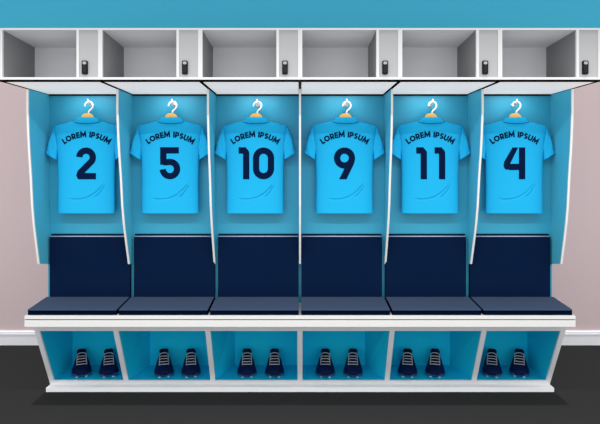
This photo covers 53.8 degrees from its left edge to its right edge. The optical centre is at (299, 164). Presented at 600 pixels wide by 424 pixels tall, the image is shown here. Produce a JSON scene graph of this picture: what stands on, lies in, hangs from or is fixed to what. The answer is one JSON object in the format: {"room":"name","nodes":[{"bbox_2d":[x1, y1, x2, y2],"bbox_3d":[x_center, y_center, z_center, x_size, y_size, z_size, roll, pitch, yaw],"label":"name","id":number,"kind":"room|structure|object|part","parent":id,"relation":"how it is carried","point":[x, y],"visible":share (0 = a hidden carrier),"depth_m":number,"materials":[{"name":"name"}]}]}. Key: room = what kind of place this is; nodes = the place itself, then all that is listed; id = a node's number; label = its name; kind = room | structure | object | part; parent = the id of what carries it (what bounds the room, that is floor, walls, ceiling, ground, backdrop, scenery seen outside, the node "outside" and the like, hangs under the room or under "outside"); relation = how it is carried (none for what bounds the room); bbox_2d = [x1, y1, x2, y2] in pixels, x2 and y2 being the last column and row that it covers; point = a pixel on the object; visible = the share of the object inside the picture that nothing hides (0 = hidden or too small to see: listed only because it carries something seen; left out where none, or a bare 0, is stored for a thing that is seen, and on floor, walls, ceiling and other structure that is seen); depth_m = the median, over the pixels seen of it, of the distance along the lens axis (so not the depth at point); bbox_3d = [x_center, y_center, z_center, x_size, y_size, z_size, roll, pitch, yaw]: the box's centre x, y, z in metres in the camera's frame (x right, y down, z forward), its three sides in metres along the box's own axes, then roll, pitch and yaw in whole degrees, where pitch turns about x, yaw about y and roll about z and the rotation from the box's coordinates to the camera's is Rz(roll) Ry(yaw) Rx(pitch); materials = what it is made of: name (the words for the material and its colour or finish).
{"room":"changing room","nodes":[
{"label":"changing room","id":0,"kind":"room"},
{"bbox_2d":[0,0,599,330],"bbox_3d":[0.000,-0.343,5.861,11.880,4.224,0.079,0,0,0],"label":"wall","id":1,"kind":"structure","parent":0,"point":[23,281],"depth_m":5.82,"materials":[{"name":"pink paint"}]},
{"bbox_2d":[0,331,599,344],"bbox_3d":[0.000,1.700,5.807,11.880,0.139,0.027,0,0,0],"label":"baseboard","id":2,"kind":"structure","parent":1,"relation":"attached to","point":[6,337],"depth_m":5.80,"materials":[{"name":"white"}]},
{"bbox_2d":[0,345,599,423],"bbox_3d":[0.000,1.808,4.240,11.880,0.079,3.320,0,0,0],"label":"floor","id":3,"kind":"structure","parent":0,"point":[24,398],"depth_m":4.35,"materials":[{"name":"grey"}]},
{"bbox_2d":[24,303,575,391],"bbox_3d":[0.000,1.428,4.649,3.964,0.682,0.800,0,0,0],"label":"bench","id":4,"kind":"object","parent":3,"relation":"on","point":[463,342],"visible":0.7,"depth_m":4.67,"materials":[{"name":"white paint"}]},
{"bbox_2d":[28,297,128,314],"bbox_3d":[-1.650,1.056,4.438,0.642,0.061,0.323,0,0,0],"label":"seat cushion","id":5,"kind":"object","parent":4,"relation":"on","point":[48,305],"visible":0.94,"depth_m":4.35,"materials":[{"name":"blue fabric"}]},
{"bbox_2d":[71,348,91,377],"bbox_3d":[-1.792,1.622,4.851,0.159,0.162,0.277,0,0,-20],"label":"boot","id":6,"kind":"object","parent":4,"relation":"on","point":[81,367],"visible":1,"depth_m":4.79,"materials":[{"name":"blue leather"}]},
{"bbox_2d":[48,96,131,296],"bbox_3d":[-1.650,0.264,4.602,0.659,1.638,0.115,0,0,0],"label":"panel","id":7,"kind":"object","parent":4,"relation":"on","point":[63,109],"visible":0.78,"depth_m":4.64,"materials":[{"name":"teal laminate"}]},
{"bbox_2d":[26,89,49,263],"bbox_3d":[-1.973,0.114,4.460,0.014,1.328,0.366,0,0,0],"label":"divider panel","id":8,"kind":"object","parent":7,"relation":"attached to","point":[37,103],"visible":1,"depth_m":4.46,"materials":[{"name":"teal laminate"}]},
{"bbox_3d":[-1.973,0.099,4.374,0.014,1.297,0.194,0,0,0],"label":"edge trim","id":9,"kind":"part","parent":8,"relation":"part of","materials":[{"name":"white paint"}]},
{"bbox_2d":[0,28,116,95],"bbox_3d":[-1.650,-0.724,4.265,0.659,0.361,0.754,0,0,0],"label":"locker","id":10,"kind":"object","parent":7,"relation":"attached to","point":[50,61],"visible":0.95,"depth_m":4.08,"materials":[{"name":"white laminate"}]},
{"bbox_3d":[-1.650,-0.734,3.910,0.659,0.341,0.020,0,0,0],"label":"frame","id":11,"kind":"part","parent":10,"relation":"part of","materials":[{"name":"white laminate"}]},
{"bbox_3d":[-1.650,-0.559,4.271,0.659,0.007,0.742,0,0,0],"label":"soffit panel","id":12,"kind":"part","parent":10,"relation":"part of","materials":[{"name":"white"}]},
{"bbox_3d":[-1.396,-0.735,3.910,0.126,0.312,0.010,0,0,0],"label":"door panel","id":13,"kind":"part","parent":10,"relation":"part of","materials":[{"name":"grey laminate"}]},
{"bbox_2d":[81,101,93,116],"bbox_3d":[-1.642,-0.378,4.567,0.394,0.238,0.017,0,0,0],"label":"clothes hanger","id":14,"kind":"object","parent":7,"relation":"hanging from","point":[88,114],"visible":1,"depth_m":4.56,"materials":[{"name":"orange wood"}]},
{"bbox_2d":[46,117,118,212],"bbox_3d":[-1.650,0.002,4.565,0.622,0.738,0.069,0,0,0],"label":"jersey","id":15,"kind":"object","parent":14,"relation":"hanging from","point":[85,149],"visible":0.97,"depth_m":4.53,"materials":[{"name":"blue fabric"}]},
{"bbox_2d":[50,234,130,298],"bbox_3d":[-1.637,0.796,4.623,0.625,0.513,0.041,0,0,0],"label":"pad","id":16,"kind":"object","parent":7,"relation":"attached to","point":[81,265],"visible":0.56,"depth_m":4.60,"materials":[{"name":"blue fabric"}]},
{"bbox_2d":[116,89,131,263],"bbox_3d":[-1.323,0.114,4.460,0.014,1.328,0.366,0,0,0],"label":"divider panel","id":17,"kind":"object","parent":7,"relation":"attached to","point":[123,99],"visible":1,"depth_m":4.47,"materials":[{"name":"teal laminate"}]},
{"bbox_2d":[98,348,118,377],"bbox_3d":[-1.569,1.622,4.851,0.159,0.162,0.277,0,0,-18],"label":"boot","id":18,"kind":"object","parent":4,"relation":"on","point":[109,367],"visible":1,"depth_m":4.79,"materials":[{"name":"blue leather"}]},
{"bbox_2d":[154,348,173,377],"bbox_3d":[-1.117,1.622,4.851,0.159,0.162,0.277,0,0,-13],"label":"boot","id":19,"kind":"object","parent":4,"relation":"on","point":[164,367],"visible":1,"depth_m":4.79,"materials":[{"name":"blue leather"}]},
{"bbox_2d":[119,297,213,314],"bbox_3d":[-0.990,1.056,4.438,0.642,0.061,0.323,0,0,0],"label":"seat cushion","id":20,"kind":"object","parent":4,"relation":"on","point":[134,305],"visible":0.94,"depth_m":4.35,"materials":[{"name":"blue fabric"}]},
{"bbox_2d":[132,95,215,300],"bbox_3d":[-0.990,0.264,4.602,0.659,1.638,0.115,0,0,0],"label":"panel","id":21,"kind":"object","parent":4,"relation":"on","point":[145,109],"visible":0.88,"depth_m":4.64,"materials":[{"name":"teal laminate"}]},
{"bbox_2d":[100,28,215,95],"bbox_3d":[-0.990,-0.724,4.265,0.659,0.361,0.754,0,0,0],"label":"locker","id":22,"kind":"object","parent":21,"relation":"attached to","point":[133,61],"visible":0.94,"depth_m":4.12,"materials":[{"name":"white laminate"}]},
{"bbox_3d":[-0.990,-0.734,3.910,0.659,0.341,0.020,0,0,0],"label":"frame","id":23,"kind":"part","parent":22,"relation":"part of","materials":[{"name":"white laminate"}]},
{"bbox_3d":[-0.990,-0.559,4.271,0.659,0.007,0.742,0,0,0],"label":"soffit panel","id":24,"kind":"part","parent":22,"relation":"part of","materials":[{"name":"white"}]},
{"bbox_3d":[-0.736,-0.735,3.910,0.126,0.312,0.010,0,0,0],"label":"door panel","id":25,"kind":"part","parent":22,"relation":"part of","materials":[{"name":"grey laminate"}]},
{"bbox_2d":[165,101,176,116],"bbox_3d":[-0.995,-0.378,4.567,0.394,0.238,0.017,0,0,0],"label":"clothes hanger","id":26,"kind":"object","parent":21,"relation":"hanging from","point":[172,114],"visible":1,"depth_m":4.56,"materials":[{"name":"white metal"}]},
{"bbox_2d":[130,117,207,212],"bbox_3d":[-1.003,0.002,4.565,0.622,0.738,0.069,0,0,0],"label":"jersey","id":27,"kind":"object","parent":26,"relation":"hanging from","point":[170,150],"visible":0.99,"depth_m":4.53,"materials":[{"name":"blue fabric"}]},
{"bbox_2d":[134,234,214,299],"bbox_3d":[-0.979,0.796,4.623,0.629,0.513,0.041,0,0,0],"label":"pad","id":28,"kind":"object","parent":21,"relation":"attached to","point":[165,265],"visible":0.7,"depth_m":4.60,"materials":[{"name":"blue fabric"}]},
{"bbox_2d":[207,89,215,263],"bbox_3d":[-0.667,0.114,4.460,0.014,1.328,0.366,0,0,0],"label":"divider panel","id":29,"kind":"object","parent":21,"relation":"attached to","point":[211,97],"visible":1,"depth_m":4.46,"materials":[{"name":"teal laminate"}]},
{"bbox_2d":[181,348,200,377],"bbox_3d":[-0.895,1.622,4.851,0.159,0.162,0.277,0,0,-10],"label":"boot","id":30,"kind":"object","parent":4,"relation":"on","point":[190,367],"visible":1,"depth_m":4.79,"materials":[{"name":"blue leather"}]},
{"bbox_2d":[237,348,256,377],"bbox_3d":[-0.435,1.622,4.851,0.159,0.162,0.277,0,0,-5],"label":"boot","id":31,"kind":"object","parent":4,"relation":"on","point":[247,368],"visible":1,"depth_m":4.78,"materials":[{"name":"blue leather"}]},
{"bbox_2d":[210,297,298,314],"bbox_3d":[-0.330,1.056,4.438,0.642,0.061,0.323,0,0,0],"label":"seat cushion","id":32,"kind":"object","parent":4,"relation":"on","point":[221,305],"visible":1,"depth_m":4.35,"materials":[{"name":"blue fabric"}]},
{"bbox_2d":[216,95,299,302],"bbox_3d":[-0.330,0.264,4.602,0.659,1.638,0.115,0,0,0],"label":"panel","id":33,"kind":"object","parent":4,"relation":"on","point":[284,110],"visible":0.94,"depth_m":4.64,"materials":[{"name":"teal laminate"}]},
{"bbox_2d":[200,28,299,95],"bbox_3d":[-0.330,-0.724,4.265,0.659,0.361,0.754,0,0,0],"label":"locker","id":34,"kind":"object","parent":33,"relation":"attached to","point":[233,61],"visible":0.98,"depth_m":4.17,"materials":[{"name":"white laminate"}]},
{"bbox_3d":[-0.330,-0.559,4.271,0.659,0.007,0.742,0,0,0],"label":"soffit panel","id":35,"kind":"part","parent":34,"relation":"part of","materials":[{"name":"white"}]},
{"bbox_3d":[-0.076,-0.735,3.910,0.126,0.312,0.010,0,0,0],"label":"door panel","id":36,"kind":"part","parent":34,"relation":"part of","materials":[{"name":"grey laminate"}]},
{"bbox_2d":[250,101,261,116],"bbox_3d":[-0.339,-0.378,4.567,0.394,0.238,0.017,0,0,0],"label":"clothes hanger","id":37,"kind":"object","parent":33,"relation":"hanging from","point":[256,114],"visible":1,"depth_m":4.56,"materials":[{"name":"white metal"}]},
{"bbox_2d":[215,117,294,212],"bbox_3d":[-0.347,0.002,4.565,0.622,0.738,0.069,0,0,0],"label":"jersey","id":38,"kind":"object","parent":37,"relation":"hanging from","point":[254,150],"visible":1,"depth_m":4.53,"materials":[{"name":"blue fabric"}]},
{"bbox_2d":[218,234,298,296],"bbox_3d":[-0.325,0.796,4.623,0.628,0.513,0.041,0,0,0],"label":"pad","id":39,"kind":"object","parent":33,"relation":"attached to","point":[249,265],"visible":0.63,"depth_m":4.60,"materials":[{"name":"blue fabric"}]},
{"bbox_2d":[299,89,300,263],"bbox_3d":[0.000,0.114,4.460,0.014,1.328,0.366,0,0,0],"label":"divider panel","id":40,"kind":"object","parent":33,"relation":"attached to","point":[299,89],"visible":1,"depth_m":4.37,"materials":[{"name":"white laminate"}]},
{"bbox_2d":[265,348,283,377],"bbox_3d":[-0.209,1.622,4.851,0.159,0.162,0.277,0,0,-2],"label":"boot","id":41,"kind":"object","parent":4,"relation":"on","point":[274,367],"visible":1,"depth_m":4.78,"materials":[{"name":"blue leather"}]},
{"bbox_3d":[0.000,1.452,4.534,3.960,0.572,0.334,0,0,0],"label":"frame","id":42,"kind":"part","parent":4,"relation":"part of","materials":[{"name":"white paint"}]},
{"bbox_2d":[316,348,334,377],"bbox_3d":[0.208,1.622,4.851,0.159,0.162,0.277,0,0,2],"label":"boot","id":43,"kind":"object","parent":4,"relation":"on","point":[325,367],"visible":1,"depth_m":4.78,"materials":[{"name":"blue leather"}]},
{"bbox_2d":[300,95,383,302],"bbox_3d":[0.330,0.264,4.602,0.659,1.638,0.115,0,0,0],"label":"panel","id":44,"kind":"object","parent":4,"relation":"on","point":[315,110],"visible":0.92,"depth_m":4.64,"materials":[{"name":"teal laminate"}]},
{"bbox_2d":[301,234,381,296],"bbox_3d":[0.325,0.796,4.623,0.628,0.513,0.041,0,0,0],"label":"pad","id":45,"kind":"object","parent":44,"relation":"attached to","point":[332,265],"visible":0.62,"depth_m":4.60,"materials":[{"name":"blue fabric"}]},
{"bbox_2d":[339,101,351,116],"bbox_3d":[0.351,-0.378,4.567,0.394,0.238,0.017,0,0,0],"label":"clothes hanger","id":46,"kind":"object","parent":44,"relation":"hanging from","point":[346,114],"visible":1,"depth_m":4.56,"materials":[{"name":"white metal"}]},
{"bbox_2d":[304,117,384,212],"bbox_3d":[0.343,0.002,4.565,0.622,0.738,0.069,0,0,0],"label":"jersey","id":47,"kind":"object","parent":46,"relation":"hanging from","point":[344,149],"visible":1,"depth_m":4.53,"materials":[{"name":"blue fabric"}]},
{"bbox_2d":[300,28,399,95],"bbox_3d":[0.330,-0.724,4.265,0.659,0.361,0.754,0,0,0],"label":"locker","id":48,"kind":"object","parent":44,"relation":"attached to","point":[333,61],"visible":0.99,"depth_m":4.18,"materials":[{"name":"white laminate"}]},
{"bbox_3d":[0.330,-0.559,4.271,0.659,0.007,0.742,0,0,0],"label":"soffit panel","id":49,"kind":"part","parent":48,"relation":"part of","materials":[{"name":"white"}]},
{"bbox_3d":[0.584,-0.735,3.910,0.126,0.312,0.010,0,0,0],"label":"door panel","id":50,"kind":"part","parent":48,"relation":"part of","materials":[{"name":"grey laminate"}]},
{"bbox_2d":[301,297,389,314],"bbox_3d":[0.330,1.056,4.438,0.642,0.061,0.323,0,0,0],"label":"seat cushion","id":51,"kind":"object","parent":4,"relation":"on","point":[309,305],"visible":1,"depth_m":4.35,"materials":[{"name":"blue fabric"}]},
{"bbox_2d":[343,348,362,377],"bbox_3d":[0.435,1.622,4.851,0.159,0.162,0.277,0,0,5],"label":"boot","id":52,"kind":"object","parent":4,"relation":"on","point":[352,368],"visible":1,"depth_m":4.78,"materials":[{"name":"blue leather"}]},
{"bbox_2d":[398,348,417,377],"bbox_3d":[0.883,1.622,4.851,0.159,0.162,0.277,0,0,10],"label":"boot","id":53,"kind":"object","parent":4,"relation":"on","point":[407,367],"visible":1,"depth_m":4.78,"materials":[{"name":"blue leather"}]},
{"bbox_2d":[384,95,467,300],"bbox_3d":[0.990,0.264,4.602,0.659,1.638,0.115,0,0,0],"label":"panel","id":54,"kind":"object","parent":4,"relation":"on","point":[406,109],"visible":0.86,"depth_m":4.64,"materials":[{"name":"teal laminate"}]},
{"bbox_2d":[384,89,392,263],"bbox_3d":[0.667,0.114,4.460,0.014,1.328,0.366,0,0,0],"label":"divider panel","id":55,"kind":"object","parent":54,"relation":"attached to","point":[388,97],"visible":1,"depth_m":4.46,"materials":[{"name":"teal laminate"}]},
{"bbox_2d":[385,234,465,299],"bbox_3d":[0.979,0.796,4.623,0.629,0.513,0.041,0,0,0],"label":"pad","id":56,"kind":"object","parent":54,"relation":"attached to","point":[417,265],"visible":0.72,"depth_m":4.60,"materials":[{"name":"blue fabric"}]},
{"bbox_2d":[425,101,436,116],"bbox_3d":[1.012,-0.378,4.567,0.394,0.238,0.017,0,0,0],"label":"clothes hanger","id":57,"kind":"object","parent":54,"relation":"hanging from","point":[431,114],"visible":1,"depth_m":4.56,"materials":[{"name":"white metal"}]},
{"bbox_2d":[392,117,469,212],"bbox_3d":[1.004,0.002,4.565,0.622,0.738,0.069,0,0,0],"label":"jersey","id":58,"kind":"object","parent":57,"relation":"hanging from","point":[429,150],"visible":1,"depth_m":4.53,"materials":[{"name":"blue fabric"}]},
{"bbox_2d":[384,28,499,95],"bbox_3d":[0.990,-0.724,4.265,0.659,0.361,0.754,0,0,0],"label":"locker","id":59,"kind":"object","parent":54,"relation":"attached to","point":[433,61],"visible":0.91,"depth_m":4.13,"materials":[{"name":"white laminate"}]},
{"bbox_3d":[0.990,-0.559,4.271,0.659,0.007,0.742,0,0,0],"label":"soffit panel","id":60,"kind":"part","parent":59,"relation":"part of","materials":[{"name":"white"}]},
{"bbox_3d":[0.990,-0.734,3.910,0.659,0.341,0.020,0,0,0],"label":"frame","id":61,"kind":"part","parent":59,"relation":"part of","materials":[{"name":"white laminate"}]},
{"bbox_3d":[1.244,-0.735,3.910,0.126,0.312,0.010,0,0,0],"label":"door panel","id":62,"kind":"part","parent":59,"relation":"part of","materials":[{"name":"grey laminate"}]},
{"bbox_2d":[386,297,480,314],"bbox_3d":[0.990,1.056,4.438,0.642,0.061,0.323,0,0,0],"label":"seat cushion","id":63,"kind":"object","parent":4,"relation":"on","point":[397,305],"visible":0.95,"depth_m":4.35,"materials":[{"name":"blue fabric"}]},
{"bbox_2d":[425,348,444,377],"bbox_3d":[1.108,1.622,4.851,0.159,0.162,0.277,0,0,13],"label":"boot","id":64,"kind":"object","parent":4,"relation":"on","point":[434,367],"visible":1,"depth_m":4.79,"materials":[{"name":"blue leather"}]},
{"bbox_2d":[482,348,501,377],"bbox_3d":[1.576,1.622,4.851,0.159,0.162,0.277,0,0,18],"label":"boot","id":65,"kind":"object","parent":4,"relation":"on","point":[491,367],"visible":1,"depth_m":4.79,"materials":[{"name":"blue leather"}]},
{"bbox_2d":[468,96,551,296],"bbox_3d":[1.650,0.264,4.602,0.659,1.638,0.115,0,0,0],"label":"panel","id":66,"kind":"object","parent":4,"relation":"on","point":[536,109],"visible":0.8,"depth_m":4.64,"materials":[{"name":"teal laminate"}]},
{"bbox_2d":[468,89,483,263],"bbox_3d":[1.323,0.114,4.460,0.014,1.328,0.366,0,0,0],"label":"divider panel","id":67,"kind":"object","parent":66,"relation":"attached to","point":[476,99],"visible":1,"depth_m":4.47,"materials":[{"name":"teal laminate"}]},
{"bbox_2d":[469,234,549,298],"bbox_3d":[1.637,0.796,4.623,0.625,0.513,0.041,0,0,0],"label":"pad","id":68,"kind":"object","parent":66,"relation":"attached to","point":[503,265],"visible":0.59,"depth_m":4.60,"materials":[{"name":"blue fabric"}]},
{"bbox_2d":[509,101,520,116],"bbox_3d":[1.662,-0.378,4.567,0.394,0.238,0.017,0,0,0],"label":"clothes hanger","id":69,"kind":"object","parent":66,"relation":"hanging from","point":[515,114],"visible":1,"depth_m":4.56,"materials":[{"name":"white metal"}]},
{"bbox_2d":[482,117,554,212],"bbox_3d":[1.654,0.002,4.565,0.622,0.738,0.069,0,0,0],"label":"jersey","id":70,"kind":"object","parent":69,"relation":"hanging from","point":[514,149],"visible":0.98,"depth_m":4.53,"materials":[{"name":"blue fabric"}]},
{"bbox_2d":[483,28,599,95],"bbox_3d":[1.650,-0.724,4.265,0.659,0.361,0.754,0,0,0],"label":"locker","id":71,"kind":"object","parent":66,"relation":"attached to","point":[533,61],"visible":0.9,"depth_m":4.08,"materials":[{"name":"white laminate"}]},
{"bbox_3d":[1.650,-0.559,4.271,0.659,0.007,0.742,0,0,0],"label":"soffit panel","id":72,"kind":"part","parent":71,"relation":"part of","materials":[{"name":"white"}]},
{"bbox_3d":[1.650,-0.734,3.910,0.659,0.341,0.020,0,0,0],"label":"frame","id":73,"kind":"part","parent":71,"relation":"part of","materials":[{"name":"white laminate"}]},
{"bbox_3d":[1.904,-0.735,3.910,0.126,0.312,0.010,0,0,0],"label":"door panel","id":74,"kind":"part","parent":71,"relation":"part of","materials":[{"name":"grey laminate"}]},
{"bbox_2d":[550,89,573,263],"bbox_3d":[1.973,0.114,4.460,0.014,1.328,0.366,0,0,0],"label":"divider panel","id":75,"kind":"object","parent":66,"relation":"attached to","point":[561,103],"visible":1,"depth_m":4.46,"materials":[{"name":"teal laminate"}]},
{"bbox_3d":[1.973,0.099,4.374,0.014,1.297,0.194,0,0,0],"label":"edge trim","id":76,"kind":"part","parent":75,"relation":"part of","materials":[{"name":"white paint"}]},
{"bbox_2d":[509,348,529,377],"bbox_3d":[1.800,1.622,4.851,0.159,0.162,0.277,0,0,20],"label":"boot","id":77,"kind":"object","parent":4,"relation":"on","point":[518,367],"visible":1,"depth_m":4.79,"materials":[{"name":"blue leather"}]},
{"bbox_2d":[471,297,571,314],"bbox_3d":[1.650,1.056,4.438,0.642,0.061,0.323,0,0,0],"label":"seat cushion","id":78,"kind":"object","parent":4,"relation":"on","point":[488,305],"visible":0.92,"depth_m":4.35,"materials":[{"name":"blue fabric"}]}
]}

